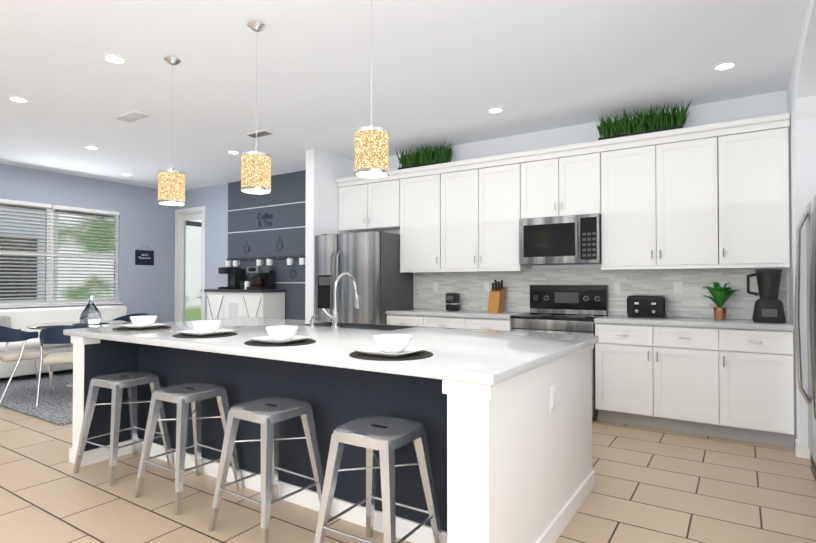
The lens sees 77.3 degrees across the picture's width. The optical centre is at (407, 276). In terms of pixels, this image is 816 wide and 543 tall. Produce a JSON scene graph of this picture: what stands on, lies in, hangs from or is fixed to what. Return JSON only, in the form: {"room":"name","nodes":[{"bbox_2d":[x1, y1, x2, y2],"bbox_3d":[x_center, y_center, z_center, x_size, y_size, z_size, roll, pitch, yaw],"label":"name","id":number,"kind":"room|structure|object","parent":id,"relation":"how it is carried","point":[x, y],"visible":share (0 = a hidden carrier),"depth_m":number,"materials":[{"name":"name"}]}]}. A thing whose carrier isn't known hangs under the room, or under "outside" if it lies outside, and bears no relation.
{"room":"dining room and kitchen","nodes":[
{"label":"dining room and kitchen","id":0,"kind":"room"},
{"bbox_2d":[0,164,174,322],"bbox_3d":[-6.915,-0.130,5.013,0.120,2.880,10.120,0,-1,33],"label":"wall","id":1,"kind":"structure","parent":0,"point":[146,218],"depth_m":8.44,"materials":[{"name":"blue paint"}]},
{"bbox_2d":[0,204,121,307],"bbox_3d":[-5.258,-0.309,7.505,0.135,1.493,2.020,0,-1,33],"label":"window","id":2,"kind":"structure","parent":1,"relation":"in","point":[50,285],"depth_m":7.58,"materials":[{"name":"white plastic"}]},
{"bbox_2d":[0,199,119,305],"bbox_3d":[-5.251,-0.323,7.500,0.072,1.464,1.936,0,-1,33],"label":"window blinds","id":3,"kind":"object","parent":2,"relation":"attached to","point":[50,206],"visible":0.94,"depth_m":7.57,"materials":[{"name":"white plastic"}]},
{"bbox_2d":[135,244,153,264],"bbox_3d":[-4.464,-0.368,8.647,0.014,0.352,0.320,0,-1,33],"label":"sign","id":4,"kind":"object","parent":1,"relation":"attached to","point":[144,257],"visible":1,"depth_m":8.64,"materials":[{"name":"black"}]},
{"bbox_2d":[305,149,354,319],"bbox_3d":[-0.992,-0.110,6.561,0.160,2.880,0.815,0,-1,33],"label":"wall","id":5,"kind":"structure","parent":0,"point":[324,171],"depth_m":6.28,"materials":[{"name":"white paint"}]},
{"bbox_2d":[0,0,808,189],"bbox_3d":[-2.396,-1.659,2.013,11.150,0.100,10.400,0,-1,33],"label":"ceiling","id":6,"kind":"structure","parent":0,"point":[450,71],"depth_m":3.94,"materials":[{"name":"paint"}]},
{"bbox_2d":[6,96,29,102],"bbox_3d":[-3.465,-1.572,4.537,0.170,0.008,0.170,0,-1,33],"label":"recessed light","id":7,"kind":"object","parent":6,"relation":"in","point":[18,99],"visible":0.98,"depth_m":4.53,"materials":[{"name":"white"}]},
{"bbox_2d":[84,146,99,149],"bbox_3d":[-3.811,-1.551,6.147,0.170,0.008,0.170,0,-1,33],"label":"recessed light","id":8,"kind":"object","parent":6,"relation":"in","point":[93,147],"visible":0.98,"depth_m":6.13,"materials":[{"name":"white"}]},
{"bbox_2d":[101,53,127,64],"bbox_3d":[-2.137,-1.583,3.718,0.170,0.008,0.170,0,-1,33],"label":"recessed light","id":9,"kind":"object","parent":6,"relation":"in","point":[114,59],"visible":1,"depth_m":3.71,"materials":[{"name":"white"}]},
{"bbox_2d":[112,110,151,122],"bbox_3d":[-2.701,-1.562,4.994,0.400,0.015,0.180,0,-1,33],"label":"ceiling vent","id":10,"kind":"object","parent":6,"relation":"in","point":[131,116],"visible":0.98,"depth_m":4.97,"materials":[{"name":"white metal"}]},
{"bbox_2d":[158,55,185,205],"bbox_3d":[-1.718,-1.056,3.712,0.184,1.059,0.184,0,-1,33],"label":"pendant light","id":11,"kind":"object","parent":6,"relation":"hanging from","point":[171,186],"visible":1,"depth_m":3.64,"materials":[{"name":"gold metal"}]},
{"bbox_2d":[226,150,239,153],"bbox_3d":[-2.183,-1.548,6.374,0.170,0.008,0.170,0,-1,33],"label":"recessed light","id":12,"kind":"object","parent":6,"relation":"in","point":[233,152],"visible":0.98,"depth_m":6.36,"materials":[{"name":"white"}]},
{"bbox_2d":[241,19,270,193],"bbox_3d":[-0.956,-1.063,3.215,0.184,1.059,0.184,0,-1,33],"label":"pendant light","id":13,"kind":"object","parent":6,"relation":"hanging from","point":[255,171],"visible":1,"depth_m":3.15,"materials":[{"name":"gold metal"}]},
{"bbox_2d":[244,129,273,137],"bbox_3d":[-1.623,-1.554,5.567,0.320,0.015,0.144,0,-1,33],"label":"ceiling vent","id":14,"kind":"object","parent":6,"relation":"in","point":[261,133],"visible":0.98,"depth_m":5.54,"materials":[{"name":"white metal"}]},
{"bbox_2d":[354,0,388,177],"bbox_3d":[-0.194,-1.069,2.718,0.184,1.059,0.184,0,-1,33],"label":"pendant light","id":15,"kind":"object","parent":6,"relation":"hanging from","point":[371,151],"visible":1,"depth_m":2.64,"materials":[{"name":"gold metal"}]},
{"bbox_2d":[486,107,503,113],"bbox_3d":[0.826,-1.568,4.818,0.170,0.008,0.170,0,-1,33],"label":"recessed light","id":16,"kind":"object","parent":6,"relation":"in","point":[493,110],"visible":1,"depth_m":4.82,"materials":[{"name":"white"}]},
{"bbox_2d":[712,61,737,70],"bbox_3d":[2.383,-1.581,3.838,0.170,0.008,0.170,0,-1,33],"label":"recessed light","id":17,"kind":"object","parent":6,"relation":"in","point":[725,65],"visible":1,"depth_m":3.83,"materials":[{"name":"white"}]},
{"bbox_2d":[0,406,815,542],"bbox_3d":[-2.396,1.321,1.974,11.150,0.100,10.400,0,-1,33],"label":"floor","id":18,"kind":"structure","parent":0,"point":[653,485],"depth_m":2.93,"materials":[{"name":"tile"}]},
{"bbox_2d":[0,369,72,425],"bbox_3d":[-3.646,1.315,6.235,3.000,0.021,2.330,0,-1,33],"label":"rug","id":19,"kind":"object","parent":18,"relation":"on","point":[20,395],"visible":0.27,"depth_m":5.45,"materials":[{"name":"grey carpet"}]},
{"bbox_2d":[0,326,54,402],"bbox_3d":[-4.200,0.896,5.522,0.547,0.794,0.544,0,-1,33],"label":"dining chair","id":20,"kind":"object","parent":19,"relation":"on","point":[7,335],"visible":0.83,"depth_m":5.32,"materials":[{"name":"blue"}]},
{"bbox_2d":[36,325,89,406],"bbox_3d":[-3.532,0.894,5.345,0.544,0.794,0.533,0,-1,-26],"label":"dining chair","id":21,"kind":"object","parent":19,"relation":"on","point":[52,335],"visible":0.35,"depth_m":5.12,"materials":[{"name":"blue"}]},
{"bbox_2d":[0,305,126,378],"bbox_3d":[-5.051,0.878,6.859,0.910,0.867,2.770,0,-1,33],"label":"sofa","id":22,"kind":"object","parent":19,"relation":"on","point":[22,319],"visible":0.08,"depth_m":6.86,"materials":[{"name":"white fabric"}]},
{"bbox_2d":[27,320,132,388],"bbox_3d":[-3.820,0.939,6.156,1.260,0.727,1.260,0,-1,33],"label":"dining table","id":23,"kind":"object","parent":19,"relation":"on","point":[111,323],"visible":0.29,"depth_m":6.09,"materials":[{"name":"clear glass"}]},
{"bbox_2d":[36,322,108,327],"bbox_3d":[-3.925,0.571,5.991,0.430,0.003,0.780,0,-1,33],"label":"mat","id":24,"kind":"object","parent":23,"relation":"on","point":[72,324],"visible":0.6,"depth_m":6.04,"materials":[{"name":"fabric"}]},
{"bbox_2d":[79,294,102,323],"bbox_3d":[-3.837,0.390,6.174,0.240,0.362,0.240,0,-1,33],"label":"vase","id":25,"kind":"object","parent":24,"relation":"on","point":[90,313],"visible":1,"depth_m":6.11,"materials":[{"name":"clear glass"}]},
{"bbox_2d":[113,313,150,319],"bbox_3d":[-3.808,0.915,6.967,0.543,0.794,0.532,0,-1,7],"label":"dining chair","id":26,"kind":"object","parent":19,"relation":"on","point":[126,317],"visible":0.1,"depth_m":7.17,"materials":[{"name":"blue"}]},
{"bbox_2d":[73,371,173,485],"bbox_3d":[-1.901,0.980,3.423,0.430,0.620,0.430,0,-1,30],"label":"stool","id":27,"kind":"object","parent":18,"relation":"on","point":[116,383],"visible":0.96,"depth_m":3.35,"materials":[{"name":"silver metal"}]},
{"bbox_2d":[134,382,242,515],"bbox_3d":[-1.298,0.974,3.030,0.430,0.620,0.430,0,-1,33],"label":"stool","id":28,"kind":"object","parent":18,"relation":"on","point":[182,396],"visible":1,"depth_m":2.97,"materials":[{"name":"silver metal"}]},
{"bbox_2d":[204,289,285,319],"bbox_3d":[-2.475,0.770,7.699,1.330,1.150,0.450,0,-1,33],"label":"cabinet","id":29,"kind":"object","parent":18,"relation":"on","point":[236,303],"visible":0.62,"depth_m":7.46,"materials":[{"name":"white wood"}]},
{"bbox_2d":[218,267,244,288],"bbox_3d":[-2.723,0.029,7.877,0.270,0.335,0.300,0,-1,33],"label":"coffee maker","id":30,"kind":"object","parent":29,"relation":"on","point":[236,276],"visible":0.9,"depth_m":7.80,"materials":[{"name":"black"}]},
{"bbox_2d":[242,281,249,288],"bbox_3d":[-2.435,0.132,7.723,0.079,0.125,0.079,0,-1,21],"label":"mug","id":31,"kind":"object","parent":29,"relation":"on","point":[244,284],"depth_m":7.71,"materials":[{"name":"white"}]},
{"bbox_2d":[247,266,273,289],"bbox_3d":[-2.184,0.024,7.504,0.260,0.335,0.336,0,-1,33],"label":"coffee maker","id":32,"kind":"object","parent":29,"relation":"on","point":[263,279],"visible":1,"depth_m":7.44,"materials":[{"name":"black plastic"}]},
{"bbox_2d":[208,396,329,542],"bbox_3d":[-0.706,0.969,2.620,0.443,0.620,0.443,0,-1,33],"label":"stool","id":33,"kind":"object","parent":18,"relation":"on","point":[268,414],"visible":1,"depth_m":2.57,"materials":[{"name":"silver metal"}]},
{"bbox_2d":[69,336,594,542],"bbox_3d":[-0.606,0.849,3.347,3.173,0.880,1.562,0,-1,33],"label":"kitchen island","id":34,"kind":"object","parent":18,"relation":"on","point":[510,458],"depth_m":2.64,"materials":[{"name":"white stone"}]},
{"bbox_2d":[63,317,598,387],"bbox_3d":[-0.624,0.389,3.362,3.256,0.040,1.600,0,-1,33],"label":"island countertop","id":35,"kind":"structure","parent":34,"relation":"on","point":[489,358],"depth_m":2.66,"materials":[{"name":"white stone"}]},
{"bbox_2d":[112,316,170,330],"bbox_3d":[-1.906,0.330,3.662,0.380,0.084,0.380,0,-1,33],"label":"place setting","id":36,"kind":"object","parent":35,"relation":"on","point":[143,322],"visible":1,"depth_m":3.60,"materials":[{"name":"white ceramic"}]},
{"bbox_2d":[172,320,237,337],"bbox_3d":[-1.263,0.323,3.183,0.380,0.084,0.380,0,-1,33],"label":"place setting","id":37,"kind":"object","parent":35,"relation":"on","point":[207,329],"visible":1,"depth_m":3.12,"materials":[{"name":"white ceramic"}]},
{"bbox_2d":[244,326,315,346],"bbox_3d":[-0.696,0.318,2.789,0.380,0.084,0.380,0,-1,33],"label":"place setting","id":38,"kind":"object","parent":35,"relation":"on","point":[282,336],"visible":0.98,"depth_m":2.73,"materials":[{"name":"white ceramic"}]},
{"bbox_2d":[307,272,359,327],"bbox_3d":[-0.534,0.172,3.760,0.266,0.403,0.301,0,-1,33],"label":"faucet","id":39,"kind":"object","parent":35,"relation":"on","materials":[{"name":"silver metal"}]},
{"bbox_2d":[315,321,414,331],"bbox_3d":[-0.390,0.485,3.853,0.864,0.220,0.374,0,-1,33],"label":"sink","id":40,"kind":"object","parent":35,"relation":"in","point":[382,327],"depth_m":3.94,"materials":[{"name":"silver metal"}]},
{"bbox_2d":[349,334,432,360],"bbox_3d":[-0.076,0.312,2.313,0.380,0.084,0.380,0,-1,33],"label":"place setting","id":41,"kind":"object","parent":35,"relation":"on","point":[391,347],"visible":0.98,"depth_m":2.26,"materials":[{"name":"white ceramic"}]},
{"bbox_2d":[549,384,554,413],"bbox_3d":[0.699,0.592,2.461,0.010,0.130,0.080,0,-1,33],"label":"electrical outlet","id":42,"kind":"object","parent":34,"relation":"attached to","point":[552,399],"visible":0.98,"depth_m":2.44,"materials":[{"name":"white plastic"}]},
{"bbox_2d":[315,230,412,323],"bbox_3d":[-0.553,0.406,6.216,0.937,1.840,0.831,0,-1,33],"label":"fridge","id":43,"kind":"object","parent":18,"relation":"on","point":[369,262],"visible":0.6,"depth_m":5.90,"materials":[{"name":"grey metal"}]},
{"bbox_2d":[314,415,442,542],"bbox_3d":[-0.125,0.964,2.229,0.439,0.620,0.439,0,-1,33],"label":"stool","id":44,"kind":"object","parent":18,"relation":"on","point":[386,436],"visible":1,"depth_m":2.17,"materials":[{"name":"silver metal"}]},
{"bbox_2d":[387,315,469,328],"bbox_3d":[0.365,0.875,5.777,1.059,0.890,0.620,0,-1,33],"label":"base cabinet","id":45,"kind":"object","parent":18,"relation":"on","point":[410,320],"depth_m":5.51,"materials":[{"name":"white wood"}]},
{"bbox_2d":[386,307,529,318],"bbox_3d":[0.543,0.409,5.656,1.495,0.040,0.638,0,-1,33],"label":"countertop","id":46,"kind":"structure","parent":45,"relation":"on","point":[422,310],"depth_m":5.45,"materials":[{"name":"white stone"}]},
{"bbox_2d":[445,293,460,310],"bbox_3d":[0.510,0.290,5.847,0.124,0.200,0.164,0,-1,33],"label":"can opener","id":47,"kind":"object","parent":46,"relation":"on","point":[452,303],"visible":1,"depth_m":5.79,"materials":[{"name":"black plastic"}]},
{"bbox_2d":[487,280,505,312],"bbox_3d":[0.960,0.212,5.513,0.120,0.348,0.230,0,-1,33],"label":"knife block","id":48,"kind":"object","parent":46,"relation":"on","point":[496,303],"visible":1,"depth_m":5.47,"materials":[{"name":"brown wood"}]},
{"bbox_2d":[470,319,510,330],"bbox_3d":[0.939,0.870,5.402,0.560,0.890,0.620,0,-1,33],"label":"base cabinet","id":49,"kind":"object","parent":18,"relation":"on","point":[484,324],"depth_m":5.11,"materials":[{"name":"white wood"}]},
{"bbox_2d":[510,285,607,418],"bbox_3d":[1.477,0.682,4.990,0.781,1.195,0.691,0,-1,33],"label":"stove","id":50,"kind":"object","parent":18,"relation":"on","point":[568,309],"visible":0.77,"depth_m":5.04,"materials":[{"name":"grey metal"}]},
{"bbox_2d":[595,323,729,438],"bbox_3d":[2.262,0.859,4.540,1.010,0.890,0.620,0,-1,33],"label":"base cabinet","id":51,"kind":"object","parent":18,"relation":"on","point":[682,367],"depth_m":4.26,"materials":[{"name":"white wood"}]},
{"bbox_2d":[594,315,793,330],"bbox_3d":[2.430,0.393,4.425,1.423,0.040,0.638,0,-1,33],"label":"countertop","id":52,"kind":"structure","parent":51,"relation":"on","point":[672,320],"depth_m":4.21,"materials":[{"name":"white stone"}]},
{"bbox_2d":[627,295,667,318],"bbox_3d":[2.196,0.275,4.679,0.320,0.200,0.275,0,-1,33],"label":"toaster","id":53,"kind":"object","parent":52,"relation":"on","point":[647,306],"visible":1,"depth_m":4.58,"materials":[{"name":"black"}]},
{"bbox_2d":[699,282,742,319],"bbox_3d":[2.692,0.200,4.362,0.428,0.341,0.332,0,-1,33],"label":"potted plant","id":54,"kind":"object","parent":52,"relation":"on","point":[721,295],"visible":1,"depth_m":4.34,"materials":[{"name":"green plant"}]},
{"bbox_2d":[747,268,785,323],"bbox_3d":[2.865,0.151,4.084,0.253,0.432,0.220,0,-1,33],"label":"blender","id":55,"kind":"object","parent":52,"relation":"on","point":[768,307],"visible":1,"depth_m":4.01,"materials":[{"name":"black plastic"}]},
{"bbox_2d":[730,327,793,447],"bbox_3d":[2.806,0.855,4.185,0.537,0.890,0.620,0,-1,33],"label":"base cabinet","id":56,"kind":"object","parent":18,"relation":"on","point":[761,362],"depth_m":3.90,"materials":[{"name":"white wood"}]},
{"bbox_2d":[795,195,815,472],"bbox_3d":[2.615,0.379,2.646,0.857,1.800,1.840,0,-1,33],"label":"fridge","id":57,"kind":"object","parent":18,"relation":"on","point":[809,216],"visible":1,"depth_m":3.46,"materials":[{"name":"grey metal"}]},
{"bbox_2d":[433,282,437,291],"bbox_3d":[0.332,0.125,6.162,0.074,0.116,0.008,0,-1,33],"label":"electrical outlet","id":58,"kind":"object","parent":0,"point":[435,286],"visible":1,"depth_m":6.16,"materials":[{"name":"white plastic"}]},
{"bbox_2d":[175,90,788,321],"bbox_3d":[0.453,-0.115,6.177,10.950,2.880,0.120,0,-1,33],"label":"wall","id":59,"kind":"structure","parent":0,"point":[219,201],"depth_m":7.55,"materials":[{"name":"paint"}]},
{"bbox_2d":[174,206,205,321],"bbox_3d":[-3.761,0.086,8.911,0.860,2.550,0.140,0,-1,33],"label":"door","id":60,"kind":"structure","parent":59,"relation":"attached to","point":[190,243],"depth_m":8.96,"materials":[{"name":"white"}]},
{"bbox_2d":[225,255,304,266],"bbox_3d":[-1.932,-0.231,7.569,2.505,0.140,0.151,0,-1,33],"label":"rail","id":61,"kind":"object","parent":59,"relation":"attached to","point":[290,260],"visible":0.75,"depth_m":7.70,"materials":[{"name":"grey"}]},
{"bbox_2d":[225,261,231,266],"bbox_3d":[-2.860,-0.201,8.155,0.084,0.095,0.118,0,-1,33],"label":"mug","id":62,"kind":"object","parent":61,"relation":"on","point":[228,263],"depth_m":8.11,"materials":[{"name":"white ceramic"}]},
{"bbox_2d":[233,260,239,266],"bbox_3d":[-2.710,-0.202,8.056,0.084,0.095,0.118,0,-1,33],"label":"mug","id":63,"kind":"object","parent":61,"relation":"on","point":[235,262],"depth_m":8.01,"materials":[{"name":"white ceramic"}]},
{"bbox_2d":[256,260,262,265],"bbox_3d":[-2.249,-0.206,7.756,0.084,0.095,0.118,0,-1,33],"label":"mug","id":64,"kind":"object","parent":61,"relation":"on","point":[258,262],"depth_m":7.71,"materials":[{"name":"white ceramic"}]},
{"bbox_2d":[266,259,272,265],"bbox_3d":[-2.065,-0.208,7.636,0.084,0.095,0.118,0,-1,33],"label":"mug","id":65,"kind":"object","parent":61,"relation":"on","point":[268,261],"depth_m":7.59,"materials":[{"name":"white ceramic"}]},
{"bbox_2d":[287,258,293,264],"bbox_3d":[-1.704,-0.211,7.401,0.084,0.095,0.118,0,-1,33],"label":"mug","id":66,"kind":"object","parent":61,"relation":"on","point":[289,260],"depth_m":7.35,"materials":[{"name":"white ceramic"}]},
{"bbox_2d":[299,258,304,264],"bbox_3d":[-1.495,-0.213,7.264,0.084,0.095,0.118,0,-1,33],"label":"mug","id":67,"kind":"object","parent":61,"relation":"on","point":[301,260],"depth_m":7.22,"materials":[{"name":"white ceramic"}]},
{"bbox_2d":[257,213,272,226],"bbox_3d":[-2.199,-0.872,7.840,0.343,0.202,0.003,0,-1,33],"label":"decal","id":68,"kind":"object","parent":59,"relation":"attached to","point":[270,216],"visible":1,"depth_m":7.82,"materials":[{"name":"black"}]},
{"bbox_2d":[227,201,305,282],"bbox_3d":[-1.892,-0.490,7.635,2.505,1.186,0.004,0,-1,33],"label":"wall trim","id":69,"kind":"structure","parent":59,"relation":"attached to","point":[270,229],"depth_m":7.71,"materials":[{"name":"white wood"}]},
{"bbox_2d":[244,237,296,277],"bbox_3d":[-2.111,-0.284,7.775,1.158,0.629,0.008,0,-1,33],"label":"decals","id":70,"kind":"object","parent":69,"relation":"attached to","point":[278,250],"visible":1,"depth_m":7.63,"materials":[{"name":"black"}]},
{"bbox_2d":[337,176,391,231],"bbox_3d":[-0.403,-0.896,6.462,0.950,0.610,0.350,0,-1,33],"label":"upper cabinet","id":71,"kind":"object","parent":59,"relation":"attached to","point":[364,205],"depth_m":6.34,"materials":[{"name":"white wood"}]},
{"bbox_2d":[392,168,443,271],"bbox_3d":[0.228,-0.641,6.047,0.682,1.130,0.350,0,-1,33],"label":"upper cabinet","id":72,"kind":"object","parent":59,"relation":"attached to","point":[417,197],"depth_m":5.90,"materials":[{"name":"white wood"}]},
{"bbox_2d":[395,140,452,169],"bbox_3d":[0.186,-1.410,6.038,0.744,0.305,0.307,0,-1,33],"label":"potted plant","id":73,"kind":"object","parent":72,"relation":"on","point":[426,156],"visible":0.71,"depth_m":5.96,"materials":[{"name":"green plant"}]},
{"bbox_2d":[444,156,531,271],"bbox_3d":[0.854,-0.647,5.639,1.071,1.130,0.350,0,-1,33],"label":"upper cabinet","id":74,"kind":"object","parent":59,"relation":"attached to","point":[482,200],"depth_m":5.46,"materials":[{"name":"white wood"}]},
{"bbox_2d":[520,148,591,218],"bbox_3d":[1.580,-0.903,5.168,0.786,0.630,0.350,0,-1,33],"label":"upper cabinet","id":75,"kind":"object","parent":59,"relation":"attached to","point":[552,184],"depth_m":5.03,"materials":[{"name":"white wood"}]},
{"bbox_2d":[519,213,601,264],"bbox_3d":[1.552,-0.353,5.119,0.781,0.460,0.452,0,-1,33],"label":"microwave","id":76,"kind":"object","parent":75,"relation":"attached to","point":[568,240],"visible":1,"depth_m":4.95,"materials":[{"name":"grey metal"}]},
{"bbox_2d":[592,128,727,267],"bbox_3d":[2.307,-0.659,4.691,1.075,1.130,0.350,0,-1,33],"label":"upper cabinet","id":77,"kind":"object","parent":59,"relation":"attached to","point":[714,195],"depth_m":4.51,"materials":[{"name":"white wood"}]},
{"bbox_2d":[596,99,691,139],"bbox_3d":[2.176,-1.427,4.743,0.830,0.305,0.287,0,-1,33],"label":"potted plant","id":78,"kind":"object","parent":77,"relation":"on","point":[651,122],"visible":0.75,"depth_m":4.68,"materials":[{"name":"green plant"}]},
{"bbox_2d":[728,116,789,267],"bbox_3d":[2.876,-0.664,4.320,0.543,1.130,0.350,0,-1,33],"label":"upper cabinet","id":79,"kind":"object","parent":59,"relation":"attached to","point":[758,154],"depth_m":4.14,"materials":[{"name":"white wood"}]},
{"bbox_2d":[484,282,489,291],"bbox_3d":[0.893,0.120,5.795,0.074,0.116,0.008,0,-1,33],"label":"electrical outlet","id":80,"kind":"object","parent":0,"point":[486,286],"visible":0.94,"depth_m":5.79,"materials":[{"name":"white plastic"}]},
{"bbox_2d":[613,282,620,293],"bbox_3d":[2.065,0.111,5.030,0.074,0.116,0.008,0,-1,33],"label":"electrical outlet","id":81,"kind":"object","parent":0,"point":[616,287],"visible":1,"depth_m":5.03,"materials":[{"name":"white plastic"}]},
{"bbox_2d":[673,282,681,293],"bbox_3d":[2.509,0.107,4.741,0.074,0.116,0.008,0,-1,33],"label":"electrical outlet","id":82,"kind":"object","parent":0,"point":[677,287],"visible":1,"depth_m":4.74,"materials":[{"name":"white plastic"}]},
{"bbox_2d":[719,282,727,286],"bbox_3d":[2.811,0.104,4.544,0.074,0.116,0.008,0,-1,33],"label":"electrical outlet","id":83,"kind":"object","parent":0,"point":[722,284],"visible":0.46,"depth_m":4.54,"materials":[{"name":"white plastic"}]},
{"bbox_2d":[787,0,815,443],"bbox_3d":[0.548,-0.194,0.073,0.160,2.880,10.000,0,-1,33],"label":"wall","id":84,"kind":"structure","parent":0,"point":[801,99],"depth_m":3.19,"materials":[{"name":"white paint"}]},
{"bbox_2d":[795,439,809,458],"bbox_3d":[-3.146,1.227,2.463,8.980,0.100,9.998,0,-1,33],"label":"baseboard","id":85,"kind":"structure","parent":84,"relation":"attached to","point":[802,450],"depth_m":3.64,"materials":[{"name":"white wood"}]}
]}

